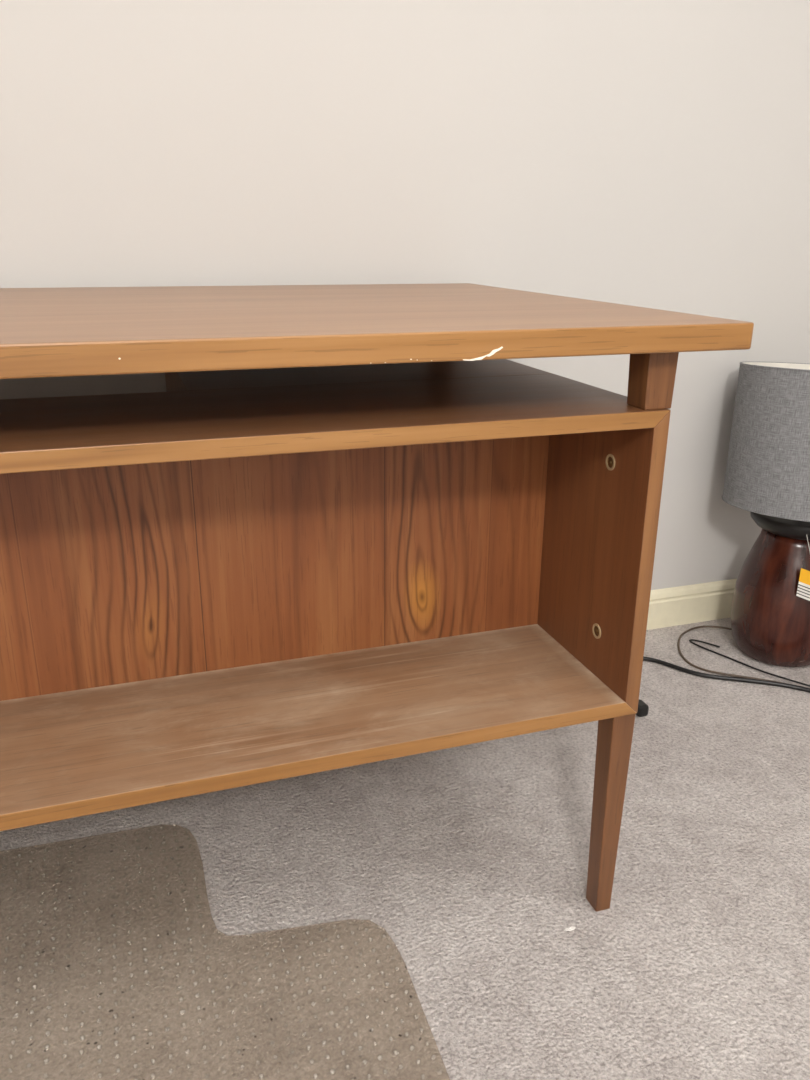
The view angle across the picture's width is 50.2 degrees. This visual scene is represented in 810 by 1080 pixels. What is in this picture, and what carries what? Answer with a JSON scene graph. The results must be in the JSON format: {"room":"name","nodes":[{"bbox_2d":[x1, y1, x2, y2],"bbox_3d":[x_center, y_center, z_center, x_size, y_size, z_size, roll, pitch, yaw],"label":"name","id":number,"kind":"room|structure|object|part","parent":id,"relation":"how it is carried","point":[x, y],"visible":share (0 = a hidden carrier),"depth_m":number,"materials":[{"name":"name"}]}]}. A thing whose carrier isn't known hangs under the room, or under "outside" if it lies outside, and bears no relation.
{"room":"home office","nodes":[
{"label":"home office","id":0,"kind":"room"},
{"bbox_2d":[0,0,809,589],"bbox_3d":[-0.260,-0.917,1.296,5.600,2.600,0.100,-6,20,-18],"label":"wall","id":1,"kind":"structure","parent":0,"point":[654,154],"depth_m":1.45,"materials":[{"name":"paint"}]},
{"bbox_2d":[646,579,736,629],"bbox_3d":[-0.251,0.237,1.648,5.400,0.089,0.013,-6,20,-18],"label":"baseboard","id":2,"kind":"structure","parent":1,"relation":"attached to","point":[688,604],"depth_m":1.93,"materials":[{"name":"paint"}]},
{"bbox_2d":[0,617,809,1079],"bbox_3d":[0.407,0.959,-0.171,5.400,0.050,4.138,-6,20,-18],"label":"floor","id":3,"kind":"structure","parent":0,"point":[471,860],"depth_m":1.10,"materials":[{"name":"carpet"}]},
{"bbox_2d":[0,825,420,1079],"bbox_3d":[-0.384,0.612,0.710,0.943,0.003,1.135,-6,20,-18],"label":"chair mat","id":4,"kind":"object","parent":3,"relation":"on","point":[172,858],"visible":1,"depth_m":1.00,"materials":[{"name":"plastic"}]},
{"bbox_2d":[0,283,753,911],"bbox_3d":[-0.524,0.099,1.056,1.582,0.740,0.730,-6,20,-18],"label":"writing desk","id":5,"kind":"object","parent":3,"relation":"on","point":[345,528],"visible":1,"depth_m":0.98,"materials":[{"name":"brown wood"}]},
{"bbox_3d":[-0.489,0.034,0.925,1.415,0.319,0.012,-6,20,-18],"label":"case panel","id":6,"kind":"part","parent":5,"relation":"part of","materials":[{"name":"brown wood"}]},
{"bbox_3d":[0.222,-0.005,1.052,0.018,0.353,0.253,-6,20,-18],"label":"case panel","id":7,"kind":"part","parent":5,"relation":"part of","materials":[{"name":"brown wood"}]},
{"bbox_3d":[0.249,0.335,1.069,0.030,0.298,0.037,-6,20,-18],"label":"leg","id":8,"kind":"part","parent":5,"relation":"part of","materials":[{"name":"brown wood"}]},
{"bbox_3d":[0.254,-0.168,0.889,0.034,0.062,0.037,-6,20,-18],"label":"post","id":9,"kind":"part","parent":5,"relation":"part of","materials":[{"name":"brown wood"}]},
{"bbox_2d":[564,926,575,930],"bbox_3d":[0.206,0.486,1.081,0.017,0.005,0.007,-6,20,-18],"label":"lint","id":10,"kind":"object","parent":3,"relation":"on","point":[570,928],"visible":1,"depth_m":1.08},
{"bbox_2d":[643,656,809,692],"bbox_3d":[0.599,0.286,1.647,0.686,0.008,0.154,9,21,22],"label":"power cord","id":11,"kind":"object","parent":3,"relation":"on","point":[728,678],"visible":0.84,"depth_m":1.69,"materials":[{"name":"black plastic"}]},
{"bbox_2d":[677,362,809,683],"bbox_3d":[0.802,-0.047,1.707,0.433,0.602,0.322,9,21,22],"label":"table lamp","id":12,"kind":"object","parent":3,"relation":"on","point":[767,474],"visible":1,"depth_m":1.65,"materials":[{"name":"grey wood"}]},
{"bbox_3d":[0.727,0.262,1.711,0.206,0.013,0.451,-12,23,-32],"label":"lamp cord","id":13,"kind":"part","parent":12,"relation":"part of","materials":[{"name":"black plastic"}]},
{"bbox_3d":[0.778,-0.068,1.698,0.297,0.029,0.296,-6,20,-18],"label":"shade trim","id":14,"kind":"part","parent":12,"relation":"part of","materials":[{"name":"grey fabric"}]},
{"bbox_3d":[0.784,-0.196,1.665,0.312,0.291,0.312,-6,20,-18],"label":"lamp shade","id":15,"kind":"part","parent":12,"relation":"part of","materials":[{"name":"grey fabric"}]},
{"bbox_3d":[0.790,-0.324,1.630,0.301,0.029,0.300,-6,20,-18],"label":"shade trim","id":16,"kind":"part","parent":12,"relation":"part of","materials":[{"name":"grey fabric"}]},
{"bbox_2d":[689,639,809,686],"bbox_3d":[0.741,0.262,1.717,0.046,0.008,0.393,-17,26,-41],"label":"extension cord","id":17,"kind":"object","parent":3,"relation":"on","point":[690,640],"visible":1,"depth_m":1.76,"materials":[{"name":"black plastic"}]},
{"bbox_2d":[636,699,648,716],"bbox_3d":[0.352,0.285,1.627,0.124,0.022,0.192,-6,20,-18],"label":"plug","id":18,"kind":"object","parent":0,"point":[643,708],"depth_m":1.56,"materials":[{"name":"black plastic"}]}
]}

